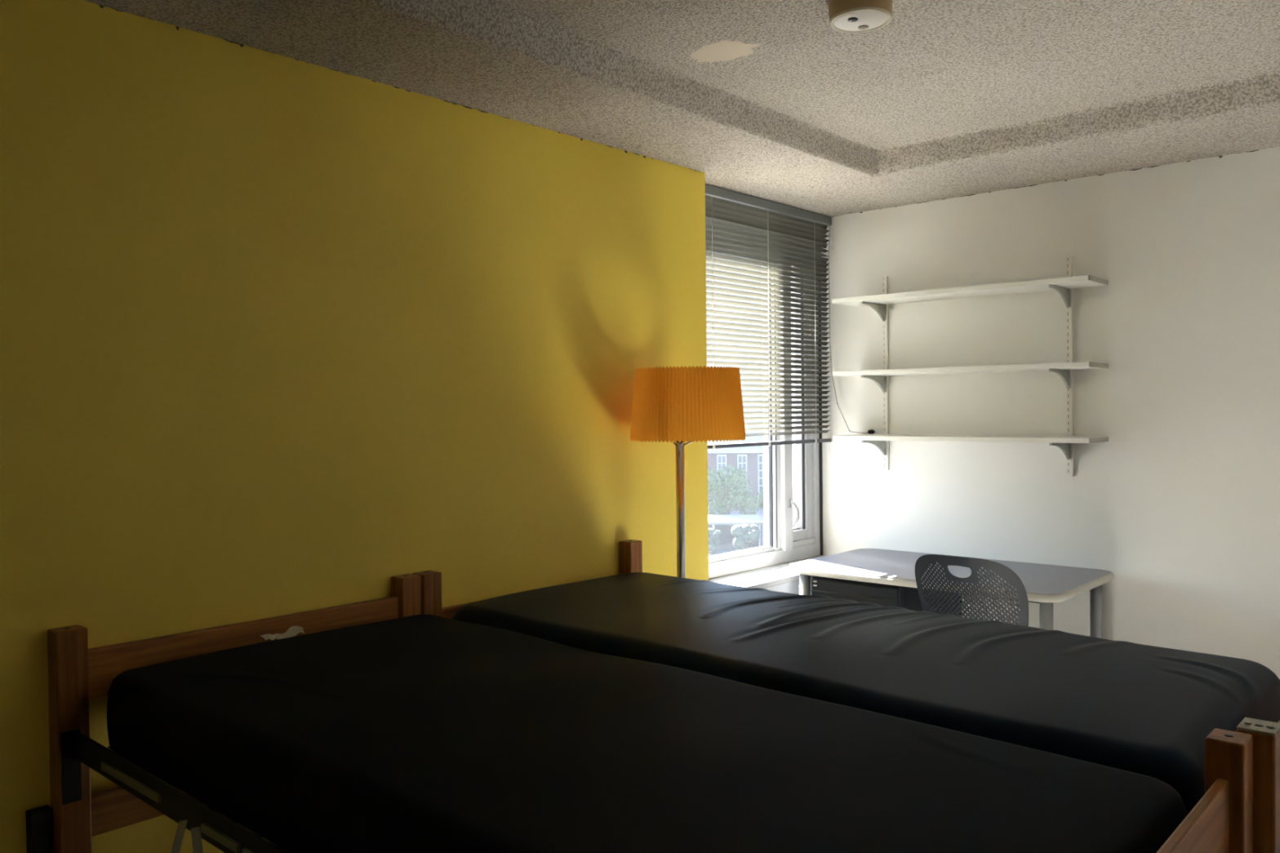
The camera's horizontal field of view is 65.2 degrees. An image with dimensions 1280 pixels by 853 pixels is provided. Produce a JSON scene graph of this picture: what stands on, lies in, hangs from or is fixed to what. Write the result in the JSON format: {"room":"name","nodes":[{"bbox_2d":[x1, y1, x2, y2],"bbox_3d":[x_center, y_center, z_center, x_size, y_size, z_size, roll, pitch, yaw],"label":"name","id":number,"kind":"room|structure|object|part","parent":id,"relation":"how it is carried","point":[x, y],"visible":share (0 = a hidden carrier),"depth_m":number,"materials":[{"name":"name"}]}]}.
{"room":"dorm room","nodes":[
{"label":"dorm room","id":0,"kind":"room"},
{"bbox_2d":[0,0,708,852],"bbox_3d":[-1.572,0.137,2.357,0.320,2.580,5.231,0,1,42],"label":"wall","id":1,"kind":"structure","parent":0,"point":[280,335],"depth_m":2.78,"materials":[{"name":"yellow paint"}]},
{"bbox_2d":[26,804,53,852],"bbox_3d":[-1.382,0.954,2.306,0.037,0.145,0.047,0,1,42],"label":"outlet box","id":2,"kind":"object","parent":1,"relation":"attached to","point":[39,820],"visible":1,"depth_m":2.29,"materials":[{"name":"black plastic"}]},
{"bbox_3d":[-1.369,0.956,2.294,0.002,0.100,0.033,0,1,42],"label":"plate","id":3,"kind":"part","parent":2,"relation":"part of","materials":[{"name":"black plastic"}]},
{"bbox_2d":[98,4,698,171],"bbox_3d":[-1.008,-1.019,2.743,0.003,0.011,3.802,0,1,42],"label":"trim","id":4,"kind":"structure","parent":1,"relation":"attached to","point":[100,6],"depth_m":2.98,"materials":[{"name":"brown"}]},
{"bbox_2d":[708,555,824,588],"bbox_3d":[0.631,0.699,4.727,0.270,0.025,1.213,0,1,42],"label":"windowsill","id":5,"kind":"structure","parent":1,"relation":"attached to","point":[779,574],"depth_m":4.59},
{"bbox_2d":[84,0,1279,217],"bbox_3d":[-0.016,-1.145,1.770,3.480,0.251,6.668,0,1,42],"label":"ceiling","id":6,"kind":"structure","parent":0,"point":[766,100],"depth_m":3.17,"materials":[{"name":"white paint"}]},
{"bbox_2d":[828,0,892,33],"bbox_3d":[0.587,-1.105,2.668,0.166,0.060,0.166,0,1,42],"label":"smoke detector","id":7,"kind":"object","parent":6,"relation":"attached to","point":[852,16],"visible":1,"depth_m":2.63,"materials":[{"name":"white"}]},
{"bbox_2d":[820,146,1279,679],"bbox_3d":[2.145,0.068,4.261,3.550,2.580,0.120,0,1,42],"label":"wall","id":8,"kind":"structure","parent":0,"point":[1180,502],"depth_m":4.33,"materials":[{"name":"white paint"}]},
{"bbox_2d":[881,276,888,470],"bbox_3d":[1.222,-0.264,4.981,0.025,0.961,0.016,0,1,42],"label":"upright","id":9,"kind":"object","parent":8,"relation":"attached to","point":[884,279],"visible":0.89,"depth_m":4.97,"materials":[{"name":"white metal"}]},
{"bbox_2d":[831,275,1107,321],"bbox_3d":[1.468,-0.572,4.581,1.200,0.104,0.248,0,1,42],"label":"wall shelf","id":10,"kind":"object","parent":9,"relation":"attached to","point":[1062,286],"visible":1,"depth_m":4.47,"materials":[{"name":"white laminate"}]},
{"bbox_2d":[833,434,1108,459],"bbox_3d":[1.475,0.095,4.591,1.200,0.104,0.248,0,1,42],"label":"wall shelf","id":11,"kind":"object","parent":9,"relation":"attached to","point":[1063,442],"visible":1,"depth_m":4.44,"materials":[{"name":"white laminate"}]},
{"bbox_2d":[832,361,1108,392],"bbox_3d":[1.472,-0.218,4.586,1.200,0.104,0.248,0,1,42],"label":"wall shelf","id":12,"kind":"object","parent":8,"relation":"attached to","point":[1062,369],"visible":1,"depth_m":4.44,"materials":[{"name":"white laminate"}]},
{"bbox_2d":[831,150,1258,217],"bbox_3d":[2.106,-1.077,4.183,2.989,0.009,0.003,0,1,42],"label":"trim","id":13,"kind":"structure","parent":8,"relation":"attached to","point":[1220,157],"depth_m":4.30,"materials":[{"name":"brown"}]},
{"bbox_2d":[1065,256,1073,476],"bbox_3d":[1.885,-0.261,4.393,0.025,0.961,0.016,0,1,42],"label":"upright","id":14,"kind":"object","parent":8,"relation":"attached to","point":[1068,261],"visible":0.82,"depth_m":4.38,"materials":[{"name":"white metal"}]},
{"bbox_3d":[-0.096,1.479,1.894,3.750,0.120,6.648,0,1,42],"label":"floor","id":15,"kind":"structure","parent":0,"visible":0},
{"bbox_2d":[47,573,1253,852],"bbox_3d":[-0.199,0.941,1.964,2.250,0.956,1.007,0,1,42],"label":"frame","id":16,"kind":"object","parent":15,"relation":"on","point":[1221,821],"visible":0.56,"depth_m":2.30,"materials":[{"name":"brown wood"}]},
{"bbox_3d":[-1.328,0.948,2.339,0.062,0.955,0.068,0,1,42],"label":"post","id":17,"kind":"part","parent":16,"relation":"part of","materials":[{"name":"brown wood"}]},
{"bbox_3d":[-1.018,0.914,2.691,0.024,0.095,0.871,0,1,42],"label":"rail","id":18,"kind":"part","parent":16,"relation":"part of","materials":[{"name":"brown wood"}]},
{"bbox_3d":[-0.494,0.753,1.625,2.133,0.092,0.045,0,1,42],"label":"rail","id":19,"kind":"part","parent":16,"relation":"part of","materials":[{"name":"black metal"}]},
{"bbox_3d":[-1.021,0.577,2.685,0.024,0.115,0.871,0,1,42],"label":"rail","id":20,"kind":"part","parent":16,"relation":"part of","materials":[{"name":"brown wood"}]},
{"bbox_2d":[260,626,304,639],"bbox_3d":[-0.959,0.558,2.687,0.042,0.026,0.113,0,1,42],"label":"paper scrap","id":21,"kind":"object","parent":16,"relation":"attached to","point":[292,631],"visible":0.94,"depth_m":2.69,"materials":[{"name":"beige paper"}]},
{"bbox_3d":[-0.705,0.930,3.041,0.062,0.955,0.068,0,1,42],"label":"post","id":22,"kind":"part","parent":16,"relation":"part of","materials":[{"name":"brown wood"}]},
{"bbox_2d":[106,614,1187,852],"bbox_3d":[-0.170,0.661,1.982,2.081,0.212,0.940,0,1,42],"label":"mattress","id":23,"kind":"object","parent":16,"relation":"on","point":[418,733],"visible":1,"depth_m":1.75,"materials":[{"name":"fabric"}]},
{"bbox_3d":[0.618,0.613,1.231,0.017,0.115,0.871,0,1,42],"label":"rail","id":24,"kind":"part","parent":16,"relation":"part of","materials":[{"name":"brown wood"}]},
{"bbox_3d":[0.934,0.951,1.586,0.055,0.925,0.068,0,1,42],"label":"post","id":25,"kind":"part","parent":16,"relation":"part of","materials":[{"name":"brown wood"}]},
{"bbox_2d":[630,365,745,577],"bbox_3d":[0.183,0.586,3.714,0.426,1.603,0.426,0,1,42],"label":"floor lamp","id":26,"kind":"object","parent":15,"relation":"on","point":[690,404],"visible":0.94,"depth_m":3.54,"materials":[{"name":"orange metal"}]},
{"bbox_3d":[0.176,-0.082,3.704,0.426,0.268,0.426,0,1,42],"label":"lamp shade","id":27,"kind":"part","parent":26,"relation":"part of","materials":[{"name":"orange fabric"}]},
{"bbox_2d":[412,539,1279,852],"bbox_3d":[0.486,0.922,2.714,2.278,0.956,1.005,0,1,42],"label":"frame","id":28,"kind":"object","parent":15,"relation":"on","point":[1265,734],"visible":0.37,"depth_m":1.59,"materials":[{"name":"brown wood"}]},
{"bbox_3d":[-0.653,0.928,3.100,0.062,0.955,0.068,0,1,42],"label":"post","id":29,"kind":"part","parent":28,"relation":"part of","materials":[{"name":"brown wood"}]},
{"bbox_3d":[-0.346,0.620,3.446,0.024,0.115,0.869,0,1,42],"label":"rail","id":30,"kind":"part","parent":28,"relation":"part of","materials":[{"name":"brown wood"}]},
{"bbox_3d":[-0.031,0.911,3.800,0.062,0.955,0.068,0,1,42],"label":"post","id":31,"kind":"part","parent":28,"relation":"part of","materials":[{"name":"brown wood"}]},
{"bbox_2d":[451,572,1279,814],"bbox_3d":[0.464,0.640,2.726,2.091,0.216,0.940,0,1,42],"label":"mattress","id":32,"kind":"object","parent":28,"relation":"on","point":[1148,710],"visible":0.73,"depth_m":2.36,"materials":[{"name":"black fabric"}]},
{"bbox_3d":[1.007,0.949,1.626,0.055,0.925,0.068,0,1,42],"label":"post","id":33,"kind":"part","parent":28,"relation":"part of","materials":[{"name":"brown wood"}]},
{"bbox_3d":[1.002,0.483,1.619,0.053,0.006,0.066,0,1,42],"label":"post plate","id":34,"kind":"part","parent":28,"relation":"part of","materials":[{"name":"metal"}]},
{"bbox_2d":[787,548,1114,638],"bbox_3d":[1.345,0.993,4.404,1.220,0.743,0.753,0,1,42],"label":"desk","id":35,"kind":"object","parent":15,"relation":"on","point":[882,577],"visible":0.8,"depth_m":4.25,"materials":[{"name":"laminate"}]},
{"bbox_3d":[0.744,0.999,4.501,0.048,0.680,0.048,0,1,42],"label":"leg","id":36,"kind":"part","parent":35,"relation":"part of","materials":[{"name":"silver metal"}]},
{"bbox_3d":[0.916,0.729,4.314,0.415,0.007,0.007,0,1,42],"label":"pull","id":37,"kind":"part","parent":35,"relation":"part of","materials":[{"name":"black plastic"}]},
{"bbox_3d":[0.924,0.766,4.323,0.415,0.173,0.018,0,1,42],"label":"drawer","id":38,"kind":"part","parent":35,"relation":"part of","materials":[{"name":"grey metal"}]},
{"bbox_3d":[1.217,0.796,4.153,0.240,0.247,0.015,0,1,42],"label":"modesty panel","id":39,"kind":"part","parent":35,"relation":"part of","materials":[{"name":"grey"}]},
{"bbox_3d":[1.537,1.002,3.784,0.048,0.680,0.048,0,1,42],"label":"leg","id":40,"kind":"part","parent":35,"relation":"part of","materials":[{"name":"silver metal"}]},
{"bbox_3d":[1.937,0.990,4.248,0.048,0.680,0.048,0,1,42],"label":"leg","id":41,"kind":"part","parent":35,"relation":"part of","materials":[{"name":"silver metal"}]},
{"bbox_2d":[915,554,1028,626],"bbox_3d":[1.325,0.917,3.801,0.481,0.913,0.543,0,1,43],"label":"desk chair","id":42,"kind":"object","parent":15,"relation":"on","point":[923,562],"visible":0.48,"depth_m":3.62,"materials":[{"name":"black plastic"}]},
{"bbox_3d":[0.483,0.146,4.844,0.130,2.440,1.217,0,1,42],"label":"wall window","id":43,"kind":"structure","parent":0,"visible":0},
{"bbox_2d":[708,251,822,595],"bbox_3d":[0.600,0.136,4.741,0.322,2.460,1.215,0,1,42],"label":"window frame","id":44,"kind":"structure","parent":43,"relation":"attached to","point":[793,473],"depth_m":4.99,"materials":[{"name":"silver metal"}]},
{"bbox_2d":[705,183,875,449],"bbox_3d":[0.717,-0.489,4.702,0.301,1.164,1.081,0,1,42],"label":"blind","id":45,"kind":"object","parent":44,"relation":"attached to","point":[739,224],"visible":0.93,"depth_m":4.78,"materials":[{"name":"grey"}]},
{"bbox_3d":[0.627,0.081,4.795,0.026,0.018,1.079,0,1,42],"label":"rail","id":46,"kind":"part","parent":45,"relation":"part of","materials":[{"name":"grey metal"}]},
{"bbox_3d":[1.042,-0.504,5.062,0.049,1.080,0.238,-2,1,-45],"label":"lift cord","id":47,"kind":"part","parent":45,"relation":"part of","materials":[{"name":"grey plastic"}]},
{"bbox_3d":[0.764,0.431,4.992,0.058,0.141,0.023,0,1,24],"label":"handle","id":48,"kind":"part","parent":44,"relation":"part of","materials":[{"name":"grey"}]},
{"bbox_3d":[0.794,-0.220,5.144,0.065,1.605,0.230,0,1,42],"label":"sash","id":49,"kind":"part","parent":44,"relation":"part of","materials":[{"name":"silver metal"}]},
{"label":"outside","id":50,"kind":"structure","parent":0,"visible":0},
{"bbox_2d":[707,506,764,556],"bbox_3d":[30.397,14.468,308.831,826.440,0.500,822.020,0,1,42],"label":"ground","id":51,"kind":"structure","parent":50,"point":[721,550],"depth_m":150.89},
{"bbox_2d":[708,528,721,553],"bbox_3d":[9.293,15.449,135.542,3.481,3.532,3.650,0,1,42],"label":"bush","id":52,"kind":"object","parent":51,"relation":"on","point":[714,535],"visible":0.59,"depth_m":134.44,"materials":[{"name":"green plant"}]},
{"bbox_2d":[707,464,759,515],"bbox_3d":[14.111,11.371,159.396,10.105,10.801,11.149,0,1,42],"label":"tree","id":53,"kind":"object","parent":51,"relation":"on","point":[716,480],"visible":0.94,"depth_m":158.33,"materials":[{"name":"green plant"}]},
{"bbox_2d":[706,251,764,506],"bbox_3d":[17.707,-16.046,207.796,80.452,64.000,65.534,0,1,42],"label":"brick building","id":54,"kind":"structure","parent":51,"relation":"on","point":[749,458],"depth_m":204.44,"materials":[{"name":"brown brick"}]},
{"bbox_3d":[16.323,10.306,199.453,1.440,8.800,0.060,-1,1,6],"label":"pane","id":55,"kind":"part","parent":54,"relation":"part of","materials":[{"name":"grey"}]},
{"bbox_3d":[17.927,4.700,208.126,86.010,0.900,18.502,-1,1,6],"label":"cornice","id":56,"kind":"part","parent":54,"relation":"part of","materials":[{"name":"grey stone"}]},
{"bbox_3d":[20.355,10.269,199.058,1.440,8.800,0.060,-1,1,6],"label":"pane","id":57,"kind":"part","parent":54,"relation":"part of","materials":[{"name":"grey glass"}]},
{"bbox_3d":[24.386,10.233,198.663,1.440,8.800,0.060,-1,1,6],"label":"pane","id":58,"kind":"part","parent":54,"relation":"part of","materials":[{"name":"grey glass"}]},
{"bbox_2d":[708,515,764,550],"bbox_3d":[6.943,15.158,144.302,23.193,3.850,20.673,0,1,42],"label":"pavilion","id":59,"kind":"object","parent":51,"relation":"on","point":[723,523],"visible":0.25,"depth_m":141.75,"materials":[{"name":"white"}]},
{"bbox_2d":[730,524,759,550],"bbox_3d":[14.435,15.138,134.811,3.805,4.062,4.176,0,1,42],"label":"bush","id":60,"kind":"object","parent":51,"relation":"on","point":[744,534],"visible":1,"depth_m":134.01,"materials":[{"name":"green plant"}]},
{"bbox_2d":[752,483,764,510],"bbox_3d":[22.786,12.363,166.323,7.405,8.417,8.381,0,1,42],"label":"tree","id":61,"kind":"object","parent":51,"relation":"on","point":[760,498],"visible":0.06,"depth_m":164.27,"materials":[{"name":"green plant"}]}
]}

